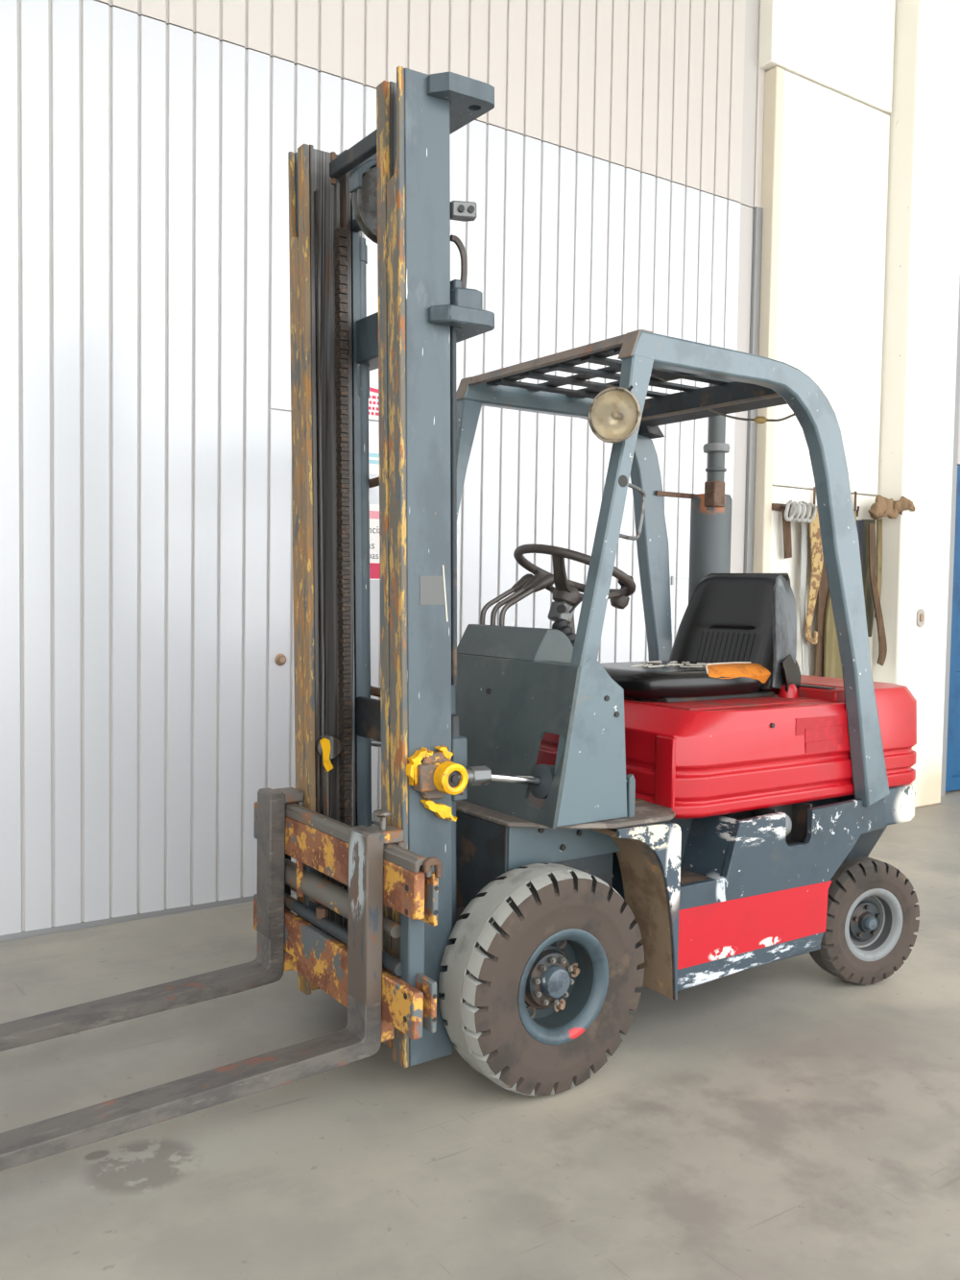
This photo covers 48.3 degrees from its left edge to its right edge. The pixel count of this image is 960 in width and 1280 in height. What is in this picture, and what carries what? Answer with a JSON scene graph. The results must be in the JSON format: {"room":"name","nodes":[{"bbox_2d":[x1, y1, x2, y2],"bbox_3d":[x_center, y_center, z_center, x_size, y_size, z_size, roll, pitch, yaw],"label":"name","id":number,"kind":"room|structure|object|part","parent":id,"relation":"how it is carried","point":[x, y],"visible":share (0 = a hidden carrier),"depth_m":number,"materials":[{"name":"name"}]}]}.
{"room":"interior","nodes":[
{"label":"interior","id":0,"kind":"room"},
{"bbox_2d":[94,0,759,207],"bbox_3d":[-2.595,-2.119,3.374,10.000,6.450,0.120,-1,3,-34],"label":"wall","id":1,"kind":"structure","parent":0,"point":[665,89],"depth_m":5.35,"materials":[{"name":"grey metal"}]},
{"bbox_3d":[-1.438,-3.888,3.998,0.099,2.918,0.012,-1,3,-34],"label":"panel","id":2,"kind":"part","parent":1,"relation":"part of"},
{"bbox_3d":[-1.347,-3.889,4.059,0.099,2.918,0.012,-1,3,-34],"label":"panel","id":3,"kind":"part","parent":1,"relation":"part of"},
{"bbox_2d":[0,890,296,941],"bbox_3d":[-2.620,1.135,3.489,10.000,0.022,0.033,-1,3,-34],"label":"door frame","id":4,"kind":"structure","parent":1,"relation":"attached to","point":[110,920],"depth_m":4.29,"materials":[{"name":"silver metal"}]},
{"bbox_3d":[-1.257,-3.891,4.121,0.099,2.918,0.012,-1,3,-34],"label":"panel","id":5,"kind":"part","parent":1,"relation":"part of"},
{"bbox_3d":[-1.166,-3.893,4.183,0.099,2.918,0.012,-1,3,-34],"label":"panel","id":6,"kind":"part","parent":1,"relation":"part of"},
{"bbox_3d":[-1.076,-3.894,4.244,0.099,2.918,0.012,-1,3,-34],"label":"panel","id":7,"kind":"part","parent":1,"relation":"part of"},
{"bbox_3d":[-0.985,-3.896,4.306,0.099,2.918,0.012,-1,3,-34],"label":"panel","id":8,"kind":"part","parent":1,"relation":"part of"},
{"bbox_3d":[-0.895,-3.897,4.368,0.099,2.918,0.012,-1,3,-34],"label":"panel","id":9,"kind":"part","parent":1,"relation":"part of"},
{"bbox_3d":[-0.804,-3.898,4.429,0.099,2.918,0.012,-1,3,-34],"label":"panel","id":10,"kind":"part","parent":1,"relation":"part of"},
{"bbox_3d":[-0.714,-3.900,4.491,0.099,2.918,0.012,-1,3,-34],"label":"panel","id":11,"kind":"part","parent":1,"relation":"part of","materials":[{"name":"metal"}]},
{"bbox_3d":[-0.624,-3.901,4.553,0.099,2.918,0.012,-1,3,-34],"label":"panel","id":12,"kind":"part","parent":1,"relation":"part of","materials":[{"name":"metal"}]},
{"bbox_3d":[-0.533,-3.903,4.614,0.099,2.918,0.012,-1,3,-34],"label":"panel","id":13,"kind":"part","parent":1,"relation":"part of","materials":[{"name":"metal"}]},
{"bbox_3d":[-0.443,-3.905,4.676,0.099,2.918,0.012,-1,3,-34],"label":"panel","id":14,"kind":"part","parent":1,"relation":"part of","materials":[{"name":"metal"}]},
{"bbox_2d":[0,0,753,935],"bbox_3d":[-2.616,-0.642,3.441,10.000,3.538,0.128,-1,3,-34],"label":"door","id":15,"kind":"structure","parent":1,"relation":"in","point":[145,344],"depth_m":4.35,"materials":[{"name":"grey metal"}]},
{"bbox_3d":[-1.759,-0.653,3.965,0.099,3.538,0.012,-1,3,-34],"label":"panel","id":16,"kind":"part","parent":15,"relation":"part of","materials":[{"name":"metal"}]},
{"bbox_3d":[-1.669,-0.655,4.026,0.099,3.538,0.012,-1,3,-34],"label":"panel","id":17,"kind":"part","parent":15,"relation":"part of","materials":[{"name":"metal"}]},
{"bbox_3d":[-1.579,-0.656,4.088,0.099,3.538,0.012,-1,3,-34],"label":"panel","id":18,"kind":"part","parent":15,"relation":"part of","materials":[{"name":"metal"}]},
{"bbox_3d":[-1.488,-0.658,4.150,0.099,3.538,0.012,-1,3,-34],"label":"panel","id":19,"kind":"part","parent":15,"relation":"part of","materials":[{"name":"metal"}]},
{"bbox_3d":[-1.398,-0.659,4.211,0.099,3.538,0.012,-1,3,-34],"label":"panel","id":20,"kind":"part","parent":15,"relation":"part of","materials":[{"name":"metal"}]},
{"bbox_3d":[-1.307,-0.661,4.273,0.099,3.538,0.012,-1,3,-34],"label":"panel","id":21,"kind":"part","parent":15,"relation":"part of","materials":[{"name":"metal"}]},
{"bbox_3d":[-1.217,-0.662,4.335,0.099,3.538,0.012,-1,3,-34],"label":"panel","id":22,"kind":"part","parent":15,"relation":"part of","materials":[{"name":"metal"}]},
{"bbox_3d":[-1.126,-0.664,4.396,0.099,3.538,0.012,-1,3,-34],"label":"panel","id":23,"kind":"part","parent":15,"relation":"part of","materials":[{"name":"metal"}]},
{"bbox_3d":[-1.036,-0.665,4.458,0.099,3.538,0.012,-1,3,-34],"label":"panel","id":24,"kind":"part","parent":15,"relation":"part of","materials":[{"name":"metal"}]},
{"bbox_3d":[-0.945,-0.667,4.520,0.099,3.538,0.012,-1,3,-34],"label":"panel","id":25,"kind":"part","parent":15,"relation":"part of","materials":[{"name":"metal"}]},
{"bbox_3d":[-0.839,-1.709,4.532,0.099,1.454,0.012,-1,3,-34],"label":"panel","id":26,"kind":"part","parent":15,"relation":"part of","materials":[{"name":"metal"}]},
{"bbox_3d":[-0.748,-1.711,4.594,0.099,1.454,0.012,-1,3,-34],"label":"panel","id":27,"kind":"part","parent":15,"relation":"part of","materials":[{"name":"metal"}]},
{"bbox_3d":[-0.658,-1.712,4.656,0.099,1.454,0.012,-1,3,-34],"label":"panel","id":28,"kind":"part","parent":15,"relation":"part of","materials":[{"name":"metal"}]},
{"bbox_3d":[-0.567,-1.714,4.718,0.099,1.454,0.012,-1,3,-34],"label":"panel","id":29,"kind":"part","parent":15,"relation":"part of","materials":[{"name":"metal"}]},
{"bbox_2d":[266,410,461,863],"bbox_3d":[-0.497,0.055,4.852,0.975,2.078,0.038,-1,3,-34],"label":"door","id":30,"kind":"structure","parent":15,"relation":"attached to","point":[281,756],"depth_m":4.62,"materials":[{"name":"grey metal"}]},
{"bbox_3d":[-0.866,0.060,4.616,0.099,2.078,0.012,-1,3,-34],"label":"panel","id":31,"kind":"part","parent":30,"relation":"part of","materials":[{"name":"metal"}]},
{"bbox_3d":[-0.776,0.059,4.678,0.099,2.078,0.012,-1,3,-34],"label":"panel","id":32,"kind":"part","parent":30,"relation":"part of","materials":[{"name":"metal"}]},
{"bbox_2d":[368,435,379,474],"bbox_3d":[-0.446,-0.833,4.842,0.230,0.170,0.002,-1,3,-34],"label":"notice","id":33,"kind":"object","parent":30,"relation":"attached to","point":[374,441],"visible":0.19,"depth_m":4.82,"materials":[{"name":"white paper"}]},
{"bbox_2d":[368,452,379,464],"bbox_3d":[-0.475,-0.817,4.823,0.100,0.048,0.001,-1,3,-34],"label":"print","id":34,"kind":"object","parent":33,"relation":"attached to","point":[374,457],"depth_m":4.82,"materials":[{"name":"teal"}]},
{"bbox_3d":[-0.504,0.054,4.863,0.099,2.078,0.012,-1,3,-34],"label":"panel","id":35,"kind":"part","parent":30,"relation":"part of","materials":[{"name":"metal"}]},
{"bbox_2d":[369,504,380,579],"bbox_3d":[-0.436,-0.444,4.872,0.230,0.340,0.002,-1,3,-34],"label":"notice","id":36,"kind":"object","parent":30,"relation":"attached to","point":[374,574],"visible":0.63,"depth_m":4.84,"materials":[{"name":"white paper"}]},
{"bbox_3d":[-0.414,0.053,4.924,0.099,2.078,0.012,-1,3,-34],"label":"panel","id":37,"kind":"part","parent":30,"relation":"part of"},
{"bbox_3d":[-0.143,0.048,5.109,0.099,2.078,0.012,-1,3,-34],"label":"panel","id":38,"kind":"part","parent":30,"relation":"part of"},
{"bbox_3d":[-0.477,-1.715,4.779,0.099,1.454,0.012,-1,3,-34],"label":"panel","id":39,"kind":"part","parent":15,"relation":"part of","materials":[{"name":"metal"}]},
{"bbox_2d":[368,368,378,419],"bbox_3d":[-0.455,-1.134,4.819,0.268,0.286,0.002,-1,3,-34],"label":"notice","id":40,"kind":"object","parent":15,"relation":"attached to","point":[374,374],"visible":0.23,"depth_m":4.81,"materials":[{"name":"white paper"}]},
{"bbox_2d":[368,395,378,415],"bbox_3d":[-0.451,-1.054,4.825,0.258,0.087,0.001,-1,3,-34],"label":"print","id":41,"kind":"object","parent":40,"relation":"attached to","point":[374,399],"depth_m":4.81,"materials":[{"name":"red"}]},
{"bbox_3d":[-0.115,-1.721,5.026,0.099,1.454,0.012,-1,3,-34],"label":"panel","id":42,"kind":"part","parent":15,"relation":"part of","materials":[{"name":"metal"}]},
{"bbox_3d":[-0.041,-0.682,5.137,0.099,3.538,0.012,-1,3,-34],"label":"panel","id":43,"kind":"part","parent":15,"relation":"part of","materials":[{"name":"metal"}]},
{"bbox_3d":[0.050,-0.683,5.198,0.099,3.538,0.012,-1,3,-34],"label":"panel","id":44,"kind":"part","parent":15,"relation":"part of","materials":[{"name":"metal"}]},
{"bbox_3d":[0.140,-0.685,5.260,0.099,3.538,0.012,-1,3,-34],"label":"panel","id":45,"kind":"part","parent":15,"relation":"part of","materials":[{"name":"metal"}]},
{"bbox_3d":[0.231,-0.686,5.322,0.099,3.538,0.012,-1,3,-34],"label":"panel","id":46,"kind":"part","parent":15,"relation":"part of","materials":[{"name":"metal"}]},
{"bbox_3d":[0.321,-0.688,5.383,0.099,3.538,0.012,-1,3,-34],"label":"panel","id":47,"kind":"part","parent":15,"relation":"part of","materials":[{"name":"metal"}]},
{"bbox_3d":[0.412,-0.689,5.445,0.099,3.538,0.012,-1,3,-34],"label":"panel","id":48,"kind":"part","parent":15,"relation":"part of","materials":[{"name":"metal"}]},
{"bbox_3d":[0.502,-0.691,5.507,0.099,3.538,0.012,-1,3,-34],"label":"panel","id":49,"kind":"part","parent":15,"relation":"part of","materials":[{"name":"metal"}]},
{"bbox_3d":[0.593,-0.692,5.569,0.099,3.538,0.012,-1,3,-34],"label":"panel","id":50,"kind":"part","parent":15,"relation":"part of","materials":[{"name":"metal"}]},
{"bbox_3d":[0.683,-0.694,5.630,0.099,3.538,0.012,-1,3,-34],"label":"panel","id":51,"kind":"part","parent":15,"relation":"part of","materials":[{"name":"metal"}]},
{"bbox_3d":[0.773,-0.695,5.692,0.099,3.538,0.012,-1,3,-34],"label":"panel","id":52,"kind":"part","parent":15,"relation":"part of","materials":[{"name":"metal"}]},
{"bbox_3d":[0.864,-0.697,5.754,0.099,3.538,0.012,-1,3,-34],"label":"panel","id":53,"kind":"part","parent":15,"relation":"part of","materials":[{"name":"metal"}]},
{"bbox_3d":[0.954,-0.698,5.815,0.099,3.538,0.012,-1,3,-34],"label":"panel","id":54,"kind":"part","parent":15,"relation":"part of","materials":[{"name":"metal"}]},
{"bbox_3d":[1.028,0.365,5.927,0.099,1.405,0.012,-1,3,-34],"label":"panel","id":55,"kind":"part","parent":15,"relation":"part of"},
{"bbox_3d":[1.056,-1.403,5.844,0.099,2.130,0.012,-1,3,-34],"label":"panel","id":56,"kind":"part","parent":15,"relation":"part of","materials":[{"name":"metal"}]},
{"bbox_3d":[1.119,0.364,5.989,0.099,1.405,0.012,-1,3,-34],"label":"panel","id":57,"kind":"part","parent":15,"relation":"part of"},
{"bbox_3d":[1.146,-1.405,5.905,0.099,2.130,0.012,-1,3,-34],"label":"panel","id":58,"kind":"part","parent":15,"relation":"part of","materials":[{"name":"metal"}]},
{"bbox_3d":[1.237,-1.406,5.967,0.099,2.130,0.012,-1,3,-34],"label":"panel","id":59,"kind":"part","parent":15,"relation":"part of","materials":[{"name":"metal"}]},
{"bbox_3d":[1.327,-1.407,6.029,0.099,2.130,0.012,-1,3,-34],"label":"panel","id":60,"kind":"part","parent":15,"relation":"part of","materials":[{"name":"metal"}]},
{"bbox_3d":[1.418,-1.409,6.091,0.099,2.130,0.012,-1,3,-34],"label":"panel","id":61,"kind":"part","parent":15,"relation":"part of","materials":[{"name":"metal"}]},
{"bbox_3d":[-0.352,-3.906,4.738,0.099,2.918,0.012,-1,3,-34],"label":"panel","id":62,"kind":"part","parent":1,"relation":"part of","materials":[{"name":"metal"}]},
{"bbox_3d":[-0.262,-3.908,4.800,0.099,2.918,0.012,-1,3,-34],"label":"panel","id":63,"kind":"part","parent":1,"relation":"part of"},
{"bbox_3d":[-0.171,-3.909,4.861,0.099,2.918,0.012,-1,3,-34],"label":"panel","id":64,"kind":"part","parent":1,"relation":"part of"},
{"bbox_3d":[-0.081,-3.910,4.923,0.099,2.918,0.012,-1,3,-34],"label":"panel","id":65,"kind":"part","parent":1,"relation":"part of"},
{"bbox_3d":[0.010,-3.912,4.984,0.099,2.918,0.012,-1,3,-34],"label":"panel","id":66,"kind":"part","parent":1,"relation":"part of","materials":[{"name":"metal"}]},
{"bbox_3d":[0.100,-3.913,5.046,0.099,2.918,0.012,-1,3,-34],"label":"panel","id":67,"kind":"part","parent":1,"relation":"part of","materials":[{"name":"metal"}]},
{"bbox_3d":[0.191,-3.915,5.108,0.099,2.918,0.012,-1,3,-34],"label":"panel","id":68,"kind":"part","parent":1,"relation":"part of","materials":[{"name":"metal"}]},
{"bbox_3d":[0.281,-3.916,5.170,0.099,2.918,0.012,-1,3,-34],"label":"panel","id":69,"kind":"part","parent":1,"relation":"part of","materials":[{"name":"metal"}]},
{"bbox_3d":[0.371,-3.918,5.231,0.099,2.918,0.012,-1,3,-34],"label":"panel","id":70,"kind":"part","parent":1,"relation":"part of","materials":[{"name":"metal"}]},
{"bbox_3d":[0.462,-3.919,5.293,0.099,2.918,0.012,-1,3,-34],"label":"panel","id":71,"kind":"part","parent":1,"relation":"part of","materials":[{"name":"metal"}]},
{"bbox_3d":[0.552,-3.921,5.355,0.099,2.918,0.012,-1,3,-34],"label":"panel","id":72,"kind":"part","parent":1,"relation":"part of","materials":[{"name":"metal"}]},
{"bbox_3d":[0.643,-3.922,5.416,0.099,2.918,0.012,-1,3,-34],"label":"panel","id":73,"kind":"part","parent":1,"relation":"part of","materials":[{"name":"metal"}]},
{"bbox_3d":[0.733,-3.924,5.478,0.099,2.918,0.012,-1,3,-34],"label":"panel","id":74,"kind":"part","parent":1,"relation":"part of","materials":[{"name":"metal"}]},
{"bbox_3d":[0.824,-3.925,5.540,0.099,2.918,0.012,-1,3,-34],"label":"panel","id":75,"kind":"part","parent":1,"relation":"part of","materials":[{"name":"metal"}]},
{"bbox_3d":[0.914,-3.927,5.601,0.099,2.918,0.012,-1,3,-34],"label":"panel","id":76,"kind":"part","parent":1,"relation":"part of","materials":[{"name":"metal"}]},
{"bbox_3d":[1.005,-3.928,5.663,0.099,2.918,0.012,-1,3,-34],"label":"panel","id":77,"kind":"part","parent":1,"relation":"part of","materials":[{"name":"metal"}]},
{"bbox_3d":[1.095,-3.930,5.725,0.099,2.918,0.012,-1,3,-34],"label":"panel","id":78,"kind":"part","parent":1,"relation":"part of","materials":[{"name":"metal"}]},
{"bbox_3d":[1.186,-3.931,5.787,0.099,2.918,0.012,-1,3,-34],"label":"panel","id":79,"kind":"part","parent":1,"relation":"part of","materials":[{"name":"metal"}]},
{"bbox_3d":[1.276,-3.933,5.848,0.099,2.918,0.012,-1,3,-34],"label":"panel","id":80,"kind":"part","parent":1,"relation":"part of","materials":[{"name":"metal"}]},
{"bbox_3d":[1.367,-3.934,5.910,0.099,2.918,0.012,-1,3,-34],"label":"panel","id":81,"kind":"part","parent":1,"relation":"part of","materials":[{"name":"metal"}]},
{"bbox_3d":[1.457,-3.936,5.972,0.099,2.918,0.012,-1,3,-34],"label":"panel","id":82,"kind":"part","parent":1,"relation":"part of","materials":[{"name":"metal"}]},
{"bbox_2d":[743,206,763,573],"bbox_3d":[1.545,-0.699,6.264,0.054,3.571,0.112,-1,3,-34],"label":"trim","id":83,"kind":"structure","parent":1,"relation":"attached to","point":[758,217],"depth_m":6.18,"materials":[{"name":"silver metal"}]},
{"bbox_2d":[0,789,959,1279],"bbox_3d":[5.885,1.581,-1.161,19.200,0.150,17.900,-1,3,-34],"label":"floor","id":84,"kind":"structure","parent":0,"point":[787,1119],"depth_m":2.66,"materials":[{"name":"concrete"}]},
{"bbox_2d":[0,65,919,1171],"bbox_3d":[-0.005,-0.125,3.267,3.345,2.658,1.126,-1,3,-34],"label":"forklift","id":85,"kind":"object","parent":84,"relation":"on","point":[558,833],"visible":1,"depth_m":3.14,"materials":[{"name":"blue paint"}]},
{"bbox_3d":[-0.483,-0.184,3.293,0.187,2.557,0.068,-1,3,-34],"label":"mast rail","id":86,"kind":"part","parent":85,"relation":"part of","materials":[{"name":"metal"}]},
{"bbox_3d":[-0.449,-0.192,3.232,0.174,2.520,0.062,-1,3,-34],"label":"mast rail","id":87,"kind":"part","parent":85,"relation":"part of","materials":[{"name":"metal"}]},
{"bbox_3d":[-0.408,-0.229,3.199,0.064,1.956,0.036,-1,3,-34],"label":"lift chain","id":88,"kind":"part","parent":85,"relation":"part of","materials":[{"name":"metal"}]},
{"bbox_3d":[-0.374,-1.170,3.247,0.044,0.471,0.034,-1,3,-34],"label":"lift rod","id":89,"kind":"part","parent":85,"relation":"part of","materials":[{"name":"grey metal"}]},
{"bbox_3d":[-0.386,0.535,2.973,0.050,0.052,0.885,-1,3,-34],"label":"hook rail","id":90,"kind":"part","parent":85,"relation":"part of","materials":[{"name":"metal"}]},
{"bbox_3d":[-0.338,0.340,3.525,0.241,0.064,0.025,-1,3,-30],"label":"tilt rod","id":91,"kind":"part","parent":85,"relation":"part of","materials":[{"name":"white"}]},
{"bbox_3d":[-0.194,-0.170,2.858,0.174,2.520,0.062,-1,3,-34],"label":"mast rail","id":92,"kind":"part","parent":85,"relation":"part of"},
{"bbox_3d":[-0.141,0.905,2.682,0.016,0.128,0.105,-1,3,-34],"label":"plate","id":93,"kind":"part","parent":85,"relation":"part of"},
{"bbox_3d":[-0.149,-0.155,2.805,0.187,2.557,0.068,-1,3,-34],"label":"mast rail","id":94,"kind":"part","parent":85,"relation":"part of","materials":[{"name":"metal"}]},
{"bbox_3d":[-0.137,0.636,2.670,0.016,0.130,0.105,-1,3,-34],"label":"plate","id":95,"kind":"part","parent":85,"relation":"part of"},
{"bbox_3d":[-0.069,-0.349,2.822,0.035,0.940,0.016,-1,3,-34],"label":"guide rod","id":96,"kind":"part","parent":85,"relation":"part of","materials":[{"name":"grey paint"}]},
{"bbox_3d":[-0.024,0.359,2.808,0.106,0.052,0.052,-1,3,-34],"label":"rod","id":97,"kind":"part","parent":85,"relation":"part of","materials":[{"name":"grey metal"}]},
{"bbox_3d":[0.075,-0.118,3.504,0.177,0.155,0.017,-1,3,-34],"label":"control lever","id":98,"kind":"part","parent":85,"relation":"part of","materials":[{"name":"grey"}]},
{"bbox_3d":[0.108,-0.115,3.449,0.177,0.155,0.017,-1,3,-34],"label":"control lever","id":99,"kind":"part","parent":85,"relation":"part of","materials":[{"name":"grey"}]},
{"bbox_3d":[0.091,0.376,2.898,0.241,0.064,0.025,-1,3,-38],"label":"tilt rod","id":100,"kind":"part","parent":85,"relation":"part of","materials":[{"name":"white"}]},
{"bbox_3d":[0.136,-0.113,3.416,0.177,0.155,0.017,-1,3,-34],"label":"control lever","id":101,"kind":"part","parent":85,"relation":"part of","materials":[{"name":"grey"}]},
{"bbox_3d":[0.142,-0.189,3.546,0.089,0.063,0.042,-1,3,-34],"label":"knob","id":102,"kind":"part","parent":85,"relation":"part of","materials":[{"name":"plastic"}]},
{"bbox_3d":[0.175,-0.186,3.491,0.089,0.063,0.042,-1,3,-34],"label":"knob","id":103,"kind":"part","parent":85,"relation":"part of","materials":[{"name":"plastic"}]},
{"bbox_3d":[0.057,0.669,3.353,0.398,0.345,0.630,-1,3,-34],"label":"frame","id":104,"kind":"part","parent":85,"relation":"part of","materials":[{"name":"grey paint"}]},
{"bbox_3d":[0.203,-0.184,3.457,0.089,0.063,0.042,-1,3,-34],"label":"knob","id":105,"kind":"part","parent":85,"relation":"part of","materials":[{"name":"plastic"}]},
{"bbox_3d":[0.391,-0.198,4.056,1.159,1.436,0.113,-1,3,-38],"label":"guard frame","id":106,"kind":"part","parent":85,"relation":"part of","materials":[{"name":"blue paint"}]},
{"bbox_2d":[588,385,641,443],"bbox_3d":[0.378,-0.617,2.904,0.142,0.168,0.143,-1,3,-34],"label":"work lamp","id":107,"kind":"object","parent":85,"relation":"attached to","point":[615,414],"depth_m":2.86,"materials":[{"name":"beige glass"}]},
{"bbox_3d":[0.474,-0.182,3.482,0.053,0.064,0.054,-1,3,-34],"label":"spinner knob","id":108,"kind":"part","parent":85,"relation":"part of","materials":[{"name":"plastic"}]},
{"bbox_3d":[0.423,-0.370,3.069,0.119,0.168,0.018,0,3,-25],"label":"grab handle","id":109,"kind":"part","parent":85,"relation":"part of","materials":[{"name":"grey metal"}]},
{"bbox_2d":[601,660,764,699],"bbox_3d":[0.664,0.134,3.761,0.624,0.091,0.500,-1,3,-34],"label":"cushion","id":110,"kind":"object","parent":85,"relation":"on","point":[655,679],"depth_m":3.56,"materials":[{"name":"leather"}]},
{"bbox_3d":[0.708,0.184,3.769,0.520,0.020,0.400,-1,3,-34],"label":"seat","id":111,"kind":"part","parent":85,"relation":"part of","materials":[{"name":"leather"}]},
{"bbox_3d":[0.740,-0.801,3.734,0.024,0.008,0.796,-1,3,-34],"label":"guard trim","id":112,"kind":"part","parent":85,"relation":"part of","materials":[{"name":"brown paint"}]},
{"bbox_3d":[0.928,-0.046,3.943,0.222,0.405,0.512,-1,3,-34],"label":"backrest","id":113,"kind":"part","parent":85,"relation":"part of","materials":[{"name":"leather"}]},
{"bbox_3d":[1.075,0.177,3.728,0.068,0.050,0.068,-1,3,-34],"label":"latch knob","id":114,"kind":"part","parent":85,"relation":"part of","materials":[{"name":"red paint"}]},
{"bbox_2d":[758,0,959,676],"bbox_3d":[2.954,-2.184,7.132,3.396,6.500,0.257,-1,3,-34],"label":"wall","id":115,"kind":"structure","parent":0,"point":[835,149],"depth_m":6.39,"materials":[{"name":"beige paint"}]},
{"bbox_2d":[751,0,765,208],"bbox_3d":[1.591,-3.946,6.117,0.054,2.927,0.098,-1,3,-34],"label":"trim","id":116,"kind":"structure","parent":115,"relation":"attached to","point":[760,77],"depth_m":6.12,"materials":[{"name":"metal"}]},
{"bbox_2d":[752,66,784,573],"bbox_3d":[1.604,-1.086,6.279,0.067,4.345,0.249,-1,3,-34],"label":"trim","id":117,"kind":"structure","parent":115,"relation":"attached to","point":[774,80],"depth_m":6.14,"materials":[{"name":"beige"}]},
{"bbox_2d":[772,486,859,522],"bbox_3d":[2.043,-0.798,6.366,0.801,0.225,0.136,-1,3,-34],"label":"rack","id":118,"kind":"object","parent":115,"relation":"attached to","point":[775,506],"depth_m":6.19,"materials":[{"name":"metal"}]},
{"bbox_2d":[781,507,792,558],"bbox_3d":[1.788,-0.622,6.227,0.095,0.297,0.017,-1,3,-34],"label":"sling","id":119,"kind":"object","parent":118,"relation":"hanging from","point":[786,525],"visible":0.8,"depth_m":6.22,"materials":[{"name":"fabric"}]},
{"bbox_3d":[1.849,-0.742,6.182,0.271,0.123,0.045,-1,3,-34],"label":"wire coil","id":120,"kind":"part","parent":118,"relation":"part of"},
{"bbox_2d":[799,521,809,675],"bbox_3d":[1.921,-0.234,6.322,0.117,1.094,0.016,-1,3,-34],"label":"sling","id":121,"kind":"object","parent":118,"relation":"hanging from","point":[804,525],"visible":0.7,"depth_m":6.31,"materials":[{"name":"fabric"}]},
{"bbox_2d":[804,506,823,644],"bbox_3d":[1.977,-0.383,6.306,0.134,0.819,0.034,-1,3,-34],"label":"sling","id":122,"kind":"object","parent":118,"relation":"hanging from","point":[816,548],"visible":0.96,"depth_m":6.30,"materials":[{"name":"fabric"}]},
{"bbox_3d":[2.019,-0.779,6.421,0.780,0.040,0.020,-1,3,-34],"label":"rail","id":123,"kind":"part","parent":118,"relation":"part of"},
{"bbox_2d":[814,559,829,676],"bbox_3d":[2.050,-0.205,6.394,0.125,1.154,0.020,-1,3,-34],"label":"sling","id":124,"kind":"object","parent":118,"relation":"hanging from","point":[823,592],"visible":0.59,"depth_m":6.39,"materials":[{"name":"fabric"}]},
{"bbox_2d":[823,591,843,678],"bbox_3d":[2.142,-0.211,6.429,0.192,1.165,0.034,-1,3,-34],"label":"sling","id":125,"kind":"object","parent":118,"relation":"hanging from","point":[833,666],"visible":0.2,"depth_m":6.41,"materials":[{"name":"fabric"}]},
{"bbox_2d":[856,519,864,570],"bbox_3d":[2.319,-0.187,6.594,0.085,1.101,0.015,-1,3,-34],"label":"sling","id":126,"kind":"object","parent":118,"relation":"hanging from","point":[859,523],"visible":0.23,"depth_m":6.58,"materials":[{"name":"fabric"}]},
{"bbox_2d":[861,519,875,636],"bbox_3d":[2.418,-0.385,6.674,0.146,0.733,0.018,-1,3,-34],"label":"sling","id":127,"kind":"object","parent":118,"relation":"hanging from","point":[869,603],"visible":0.52,"depth_m":6.67,"materials":[{"name":"fabric"}]},
{"bbox_2d":[874,518,882,617],"bbox_3d":[2.505,-0.450,6.724,0.056,0.622,0.015,-1,3,-34],"label":"sling","id":128,"kind":"object","parent":118,"relation":"hanging from","point":[879,520],"visible":0.68,"depth_m":6.71,"materials":[{"name":"fabric"}]},
{"bbox_2d":[869,523,887,665],"bbox_3d":[2.467,-0.278,6.641,0.215,0.881,0.015,-1,3,-34],"label":"sling","id":129,"kind":"object","parent":115,"relation":"hanging from","point":[882,645],"visible":1,"depth_m":6.63,"materials":[{"name":"fabric"}]},
{"bbox_2d":[869,494,916,519],"bbox_3d":[2.546,-0.817,6.624,0.380,0.155,0.091,0,3,-24],"label":"sackcloth","id":130,"kind":"object","parent":115,"relation":"hanging from","point":[890,508],"visible":1,"depth_m":6.59,"materials":[{"name":"fabric"}]},
{"bbox_2d":[871,0,959,807],"bbox_3d":[2.744,-2.176,6.893,0.532,6.500,0.415,-1,3,-34],"label":"pillar","id":131,"kind":"structure","parent":115,"relation":"attached to","point":[923,250],"depth_m":6.70,"materials":[{"name":"white paint"}]},
{"bbox_2d":[917,608,924,627],"bbox_3d":[2.798,-0.140,6.785,0.075,0.115,0.020,-1,3,-34],"label":"socket plate","id":132,"kind":"object","parent":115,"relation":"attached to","point":[921,613],"visible":1,"depth_m":6.77,"materials":[{"name":"grey plastic"}]},
{"bbox_2d":[945,465,959,791],"bbox_3d":[3.765,-0.083,7.742,1.425,2.230,0.105,-1,3,-34],"label":"door","id":133,"kind":"structure","parent":115,"relation":"in","point":[953,776],"depth_m":7.36,"materials":[{"name":"blue paint"}]},
{"bbox_3d":[3.767,0.988,7.766,1.425,0.090,0.030,-1,3,-34],"label":"rail","id":134,"kind":"part","parent":133,"relation":"part of","materials":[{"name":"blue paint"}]},
{"bbox_3d":[3.778,0.259,7.731,1.425,0.090,0.030,-1,3,-34],"label":"rail","id":135,"kind":"part","parent":133,"relation":"part of","materials":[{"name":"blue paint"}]},
{"bbox_3d":[5.836,-2.243,9.344,7.340,6.500,0.150,-1,3,-34],"label":"wall","id":136,"kind":"structure","parent":0,"visible":0},
{"bbox_2d":[941,275,959,796],"bbox_3d":[3.047,-2.186,7.200,0.295,6.500,0.250,-1,3,-34],"label":"trim","id":137,"kind":"structure","parent":136,"relation":"attached to","point":[957,383],"depth_m":7.24,"materials":[{"name":"silver metal"}]}
]}

